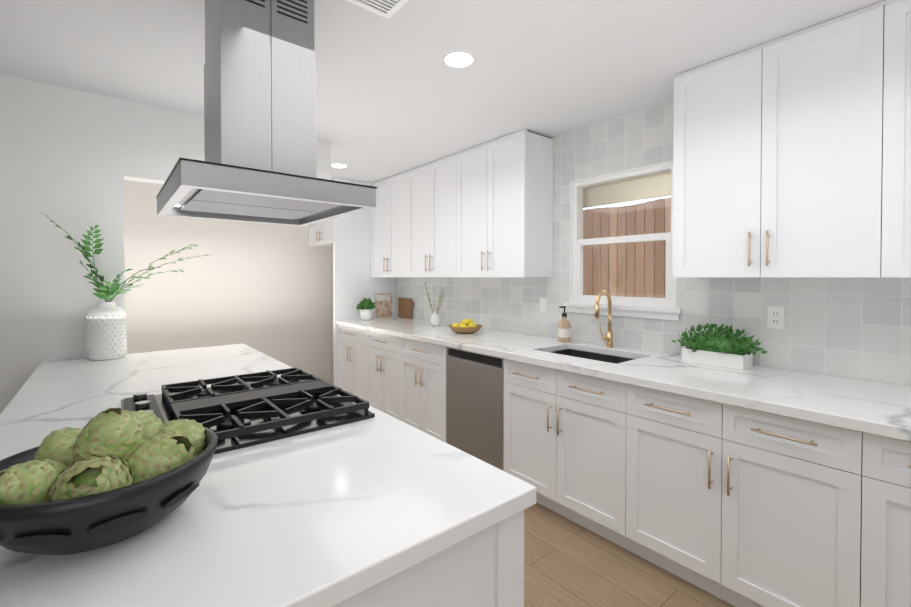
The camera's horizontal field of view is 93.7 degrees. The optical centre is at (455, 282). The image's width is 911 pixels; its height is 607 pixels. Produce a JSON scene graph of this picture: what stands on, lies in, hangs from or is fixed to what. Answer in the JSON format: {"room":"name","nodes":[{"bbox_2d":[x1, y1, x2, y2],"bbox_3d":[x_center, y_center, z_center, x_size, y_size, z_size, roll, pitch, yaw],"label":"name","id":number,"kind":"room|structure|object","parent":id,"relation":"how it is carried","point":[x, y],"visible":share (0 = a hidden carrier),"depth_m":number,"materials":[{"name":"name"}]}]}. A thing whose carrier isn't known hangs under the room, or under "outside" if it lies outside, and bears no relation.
{"room":"kitchen","nodes":[
{"label":"kitchen","id":0,"kind":"room"},
{"bbox_2d":[0,74,330,413],"bbox_3d":[-2.969,0.125,1.960,4.950,2.476,0.130,-1,1,-39],"label":"wall","id":1,"kind":"structure","parent":0,"point":[62,157],"depth_m":2.45,"materials":[{"name":"white paint"}]},
{"bbox_2d":[124,180,333,384],"bbox_3d":[-3.692,0.101,3.868,6.239,2.476,0.150,-1,1,-39],"label":"wall","id":2,"kind":"structure","parent":0,"point":[266,288],"depth_m":4.71,"materials":[{"name":"white paint"}]},
{"bbox_2d":[0,0,884,182],"bbox_3d":[-1.072,-1.149,0.794,6.439,0.100,8.300,-1,1,-39],"label":"ceiling","id":3,"kind":"structure","parent":0,"point":[395,95],"depth_m":2.12,"materials":[{"name":"white paint"}]},
{"bbox_2d":[156,0,376,225],"bbox_3d":[-0.736,-0.687,1.603,0.593,0.839,0.728,-1,1,-39],"label":"range hood","id":4,"kind":"object","parent":3,"relation":"hanging from","point":[258,165],"visible":1,"depth_m":1.47,"materials":[{"name":"metal"}]},
{"bbox_2d":[331,163,347,167],"bbox_3d":[-1.133,-1.138,4.163,0.170,0.004,0.170,-1,1,-39],"label":"recessed light","id":5,"kind":"object","parent":3,"relation":"in","point":[336,165],"visible":0.98,"depth_m":4.15,"materials":[{"name":"white plastic"}]},
{"bbox_2d":[346,0,408,18],"bbox_3d":[-0.295,-1.105,1.647,0.200,0.007,0.200,-1,1,-39],"label":"ceiling vent","id":6,"kind":"object","parent":3,"relation":"in","point":[387,9],"visible":1,"depth_m":1.70,"materials":[{"name":"white plastic"}]},
{"bbox_2d":[442,50,475,68],"bbox_3d":[0.018,-1.113,2.134,0.170,0.004,0.170,-1,1,-39],"label":"recessed light","id":7,"kind":"object","parent":3,"relation":"in","point":[458,59],"visible":1,"depth_m":2.13,"materials":[{"name":"white plastic"}]},
{"bbox_2d":[529,356,608,403],"bbox_3d":[0.688,0.581,2.573,0.012,0.199,0.624,-1,1,-39],"label":"drawer","id":8,"kind":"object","parent":0,"relation":"attached to","point":[565,376],"depth_m":2.35,"materials":[{"name":"white wood"}]},
{"bbox_2d":[583,172,670,207],"bbox_3d":[1.246,-0.989,3.523,0.800,0.575,10.000,-1,1,-39],"label":"roof eave","id":9,"kind":"object","parent":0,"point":[640,182],"depth_m":3.67,"materials":[{"name":"beige paint"}]},
{"bbox_2d":[524,502,734,606],"bbox_3d":[-1.072,1.427,0.826,6.439,0.100,8.300,-1,1,-39],"label":"floor","id":10,"kind":"structure","parent":0,"point":[568,563],"depth_m":1.99,"materials":[{"name":"brown wood"}]},
{"bbox_2d":[337,324,360,397],"bbox_3d":[-0.784,0.892,4.664,0.731,0.874,0.703,-1,1,-39],"label":"base cabinet","id":11,"kind":"object","parent":10,"relation":"on","point":[348,339],"depth_m":4.49,"materials":[{"name":"white wood"}]},
{"bbox_2d":[361,332,392,416],"bbox_3d":[-0.397,0.898,4.189,0.731,0.874,0.762,-1,1,-39],"label":"base cabinet","id":12,"kind":"object","parent":10,"relation":"on","point":[376,349],"depth_m":4.03,"materials":[{"name":"white wood"}]},
{"bbox_2d":[393,336,436,437],"bbox_3d":[-0.009,0.904,3.713,0.731,0.874,0.704,-1,1,-39],"label":"base cabinet","id":13,"kind":"object","parent":10,"relation":"on","point":[414,362],"depth_m":3.53,"materials":[{"name":"white wood"}]},
{"bbox_2d":[344,516,523,606],"bbox_3d":[-1.077,0.929,1.696,1.010,0.874,2.680,-1,1,-39],"label":"kitchen island","id":14,"kind":"object","parent":10,"relation":"on","point":[488,570],"depth_m":0.88,"materials":[{"name":"white wood"}]},
{"bbox_2d":[0,344,535,606],"bbox_3d":[-1.072,0.472,1.683,1.044,0.040,2.698,-1,1,-39],"label":"island countertop","id":15,"kind":"structure","parent":14,"relation":"on","point":[329,517],"depth_m":0.87,"materials":[{"name":"white stone"}]},
{"bbox_2d":[0,407,217,554],"bbox_3d":[-0.670,0.351,0.818,0.376,0.223,0.376,-1,1,-39],"label":"bowl","id":16,"kind":"object","parent":15,"relation":"on","point":[108,476],"visible":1,"depth_m":0.73,"materials":[{"name":"black"}]},
{"bbox_2d":[42,213,207,360],"bbox_3d":[-1.921,0.030,2.564,0.811,0.821,0.235,-1,1,-39],"label":"vase","id":17,"kind":"object","parent":15,"relation":"on","point":[106,329],"visible":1,"depth_m":2.44,"materials":[{"name":"white ceramic"}]},
{"bbox_2d":[121,367,374,453],"bbox_3d":[-0.765,0.426,1.522,0.660,0.055,0.750,-1,1,-39],"label":"cooktop","id":18,"kind":"object","parent":15,"relation":"in","point":[235,412],"visible":0.73,"depth_m":1.45,"materials":[{"name":"black metal"}]},
{"bbox_2d":[437,344,580,468],"bbox_3d":[0.402,0.910,3.208,0.731,0.874,0.719,-1,1,-39],"label":"base cabinet","id":19,"kind":"object","parent":10,"relation":"on","point":[470,386],"depth_m":2.95,"materials":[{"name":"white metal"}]},
{"bbox_2d":[333,316,580,359],"bbox_3d":[-0.203,0.444,3.921,0.761,0.040,2.619,-1,1,-39],"label":"countertop","id":20,"kind":"structure","parent":19,"relation":"on","point":[486,342],"depth_m":3.36,"materials":[{"name":"white stone"}]},
{"bbox_2d":[356,298,376,319],"bbox_3d":[-0.996,0.286,4.746,0.222,0.255,0.215,-1,1,-39],"label":"plant pot","id":21,"kind":"object","parent":20,"relation":"on","point":[367,306],"visible":1,"depth_m":4.70,"materials":[{"name":"white ceramic"}]},
{"bbox_2d":[374,293,391,317],"bbox_3d":[-0.851,0.267,5.029,0.230,0.285,0.032,-1,1,-39],"label":"cookbook","id":22,"kind":"object","parent":20,"relation":"on","point":[383,307],"visible":0.95,"depth_m":5.01,"materials":[{"name":"white paper"}]},
{"bbox_2d":[398,298,413,318],"bbox_3d":[-0.575,0.296,4.945,0.022,0.230,0.320,-1,1,-39],"label":"cutting board","id":23,"kind":"object","parent":20,"relation":"on","point":[405,305],"visible":0.96,"depth_m":4.93,"materials":[{"name":"brown wood"}]},
{"bbox_2d":[424,282,445,325],"bbox_3d":[-0.186,0.209,4.146,0.225,0.424,0.271,-1,1,-39],"label":"vase","id":24,"kind":"object","parent":20,"relation":"on","point":[435,319],"visible":1,"depth_m":4.13,"materials":[{"name":"white ceramic"}]},
{"bbox_2d":[449,319,481,333],"bbox_3d":[0.085,0.368,3.651,0.290,0.117,0.290,-1,1,-39],"label":"lemon bowl","id":25,"kind":"object","parent":20,"relation":"on","point":[466,326],"visible":1,"depth_m":3.58,"materials":[{"name":"brown wood"}]},
{"bbox_2d":[558,306,570,341],"bbox_3d":[0.799,0.303,3.136,0.098,0.260,0.095,-1,1,-39],"label":"soap bottle","id":26,"kind":"object","parent":20,"relation":"on","point":[564,329],"visible":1,"depth_m":3.10,"materials":[{"name":"beige glass"}]},
{"bbox_2d":[594,290,613,347],"bbox_3d":[0.968,0.243,2.857,0.192,0.387,0.107,-1,1,-39],"label":"faucet","id":27,"kind":"object","parent":20,"relation":"on","point":[608,337],"visible":1,"depth_m":2.87,"materials":[{"name":"gold metal"}]},
{"bbox_2d":[447,347,503,469],"bbox_3d":[0.128,0.856,2.985,0.034,0.759,0.592,-1,1,-39],"label":"dishwasher","id":28,"kind":"object","parent":19,"relation":"in","point":[475,381],"depth_m":2.94,"materials":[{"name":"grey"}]},
{"bbox_2d":[501,388,608,539],"bbox_3d":[0.855,1.037,2.653,0.731,0.634,0.836,-1,1,-39],"label":"base cabinet","id":29,"kind":"object","parent":10,"relation":"on","point":[557,445],"depth_m":2.40,"materials":[{"name":"white wood"}]},
{"bbox_2d":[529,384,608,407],"bbox_3d":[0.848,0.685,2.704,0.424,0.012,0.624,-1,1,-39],"label":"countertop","id":30,"kind":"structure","parent":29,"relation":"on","point":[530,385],"depth_m":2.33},
{"bbox_2d":[550,349,633,363],"bbox_3d":[0.848,0.586,2.702,0.424,0.211,0.624,-1,1,-39],"label":"sink basin","id":31,"kind":"object","parent":30,"relation":"in","point":[604,356],"depth_m":2.89,"materials":[{"name":"grey metal"}]},
{"bbox_2d":[609,380,832,606],"bbox_3d":[1.386,0.925,2.000,0.731,0.874,0.963,-1,1,-39],"label":"base cabinet","id":32,"kind":"object","parent":10,"relation":"on","point":[757,486],"depth_m":1.77,"materials":[{"name":"white wood"}]},
{"bbox_2d":[593,352,910,443],"bbox_3d":[1.919,0.476,1.316,0.761,0.040,2.900,-1,1,-39],"label":"countertop","id":33,"kind":"structure","parent":32,"relation":"on","point":[872,408],"depth_m":1.79,"materials":[{"name":"white stone"}]},
{"bbox_2d":[671,323,767,369],"bbox_3d":[1.424,0.332,2.316,0.241,0.223,0.462,-1,1,-39],"label":"planter","id":34,"kind":"object","parent":33,"relation":"on","point":[730,349],"visible":1,"depth_m":2.27,"materials":[{"name":"white ceramic"}]},
{"bbox_2d":[829,428,910,606],"bbox_3d":[1.918,0.933,1.347,0.731,0.874,0.960,-1,1,-39],"label":"base cabinet","id":35,"kind":"object","parent":10,"relation":"on","point":[870,534],"depth_m":1.42,"materials":[{"name":"white wood"}]},
{"bbox_2d":[396,100,910,386],"bbox_3d":[1.331,0.115,2.767,0.160,2.476,8.300,-1,1,-39],"label":"wall","id":36,"kind":"structure","parent":0,"point":[859,328],"depth_m":2.61,"materials":[{"name":"tile"}]},
{"bbox_2d":[309,178,368,251],"bbox_3d":[-1.284,-0.797,5.229,0.766,0.706,0.756,-1,1,-39],"label":"upper cabinet","id":37,"kind":"object","parent":36,"relation":"attached to","point":[350,230],"depth_m":4.84,"materials":[{"name":"white wood"}]},
{"bbox_2d":[369,173,400,279],"bbox_3d":[-0.585,-0.602,4.718,0.331,1.083,0.843,-1,1,-39],"label":"upper cabinet","id":38,"kind":"object","parent":36,"relation":"attached to","point":[384,219],"depth_m":4.67,"materials":[{"name":"white wood"}]},
{"bbox_2d":[401,156,448,276],"bbox_3d":[-0.109,-0.595,4.133,0.331,1.083,0.902,-1,1,-39],"label":"upper cabinet","id":39,"kind":"object","parent":36,"relation":"attached to","point":[424,188],"depth_m":4.10,"materials":[{"name":"white wood"}]},
{"bbox_2d":[449,129,552,276],"bbox_3d":[0.367,-0.588,3.549,0.331,1.083,0.843,-1,1,-39],"label":"upper cabinet","id":40,"kind":"object","parent":36,"relation":"attached to","point":[501,189],"depth_m":3.31,"materials":[{"name":"white wood"}]},
{"bbox_2d":[540,298,546,312],"bbox_3d":[0.700,0.180,3.409,0.007,0.116,0.072,-1,1,-39],"label":"light switch","id":41,"kind":"object","parent":36,"relation":"attached to","point":[543,304],"visible":1,"depth_m":3.40,"materials":[{"name":"white plastic"}]},
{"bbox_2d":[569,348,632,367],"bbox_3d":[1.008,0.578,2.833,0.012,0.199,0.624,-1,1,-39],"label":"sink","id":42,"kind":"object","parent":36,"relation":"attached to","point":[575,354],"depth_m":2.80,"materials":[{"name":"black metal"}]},
{"bbox_2d":[563,160,681,319],"bbox_3d":[1.133,-0.266,2.934,0.130,0.983,0.846,-1,1,-39],"label":"window","id":43,"kind":"structure","parent":36,"relation":"in","point":[649,307],"depth_m":2.93,"materials":[{"name":"white plastic"}]},
{"bbox_2d":[672,11,856,276],"bbox_3d":[1.571,-0.570,2.071,0.331,1.083,0.863,-1,1,-39],"label":"upper cabinet","id":44,"kind":"object","parent":36,"relation":"attached to","point":[765,135],"depth_m":1.96,"materials":[{"name":"white wood"}]},
{"bbox_2d":[767,306,783,328],"bbox_3d":[1.666,0.183,2.222,0.007,0.116,0.072,-1,1,-39],"label":"electrical outlet","id":45,"kind":"object","parent":36,"relation":"attached to","point":[775,317],"visible":1,"depth_m":2.22,"materials":[{"name":"white plastic"}]},
{"bbox_2d":[853,0,910,276],"bbox_3d":[2.059,-0.562,1.471,0.331,1.083,0.922,-1,1,-39],"label":"upper cabinet","id":46,"kind":"object","parent":36,"relation":"attached to","point":[882,234],"depth_m":1.68,"materials":[{"name":"white wood"}]},
{"bbox_3d":[3.247,1.773,5.187,5.840,0.100,10.000,-1,1,-39],"label":"lawn","id":47,"kind":"structure","parent":0,"visible":0},
{"bbox_2d":[583,197,670,297],"bbox_3d":[2.242,0.432,4.345,0.060,2.602,10.072,-1,1,-39],"label":"fence","id":48,"kind":"object","parent":47,"relation":"on","point":[618,268],"depth_m":4.71,"materials":[{"name":"brown wood"}]}
]}

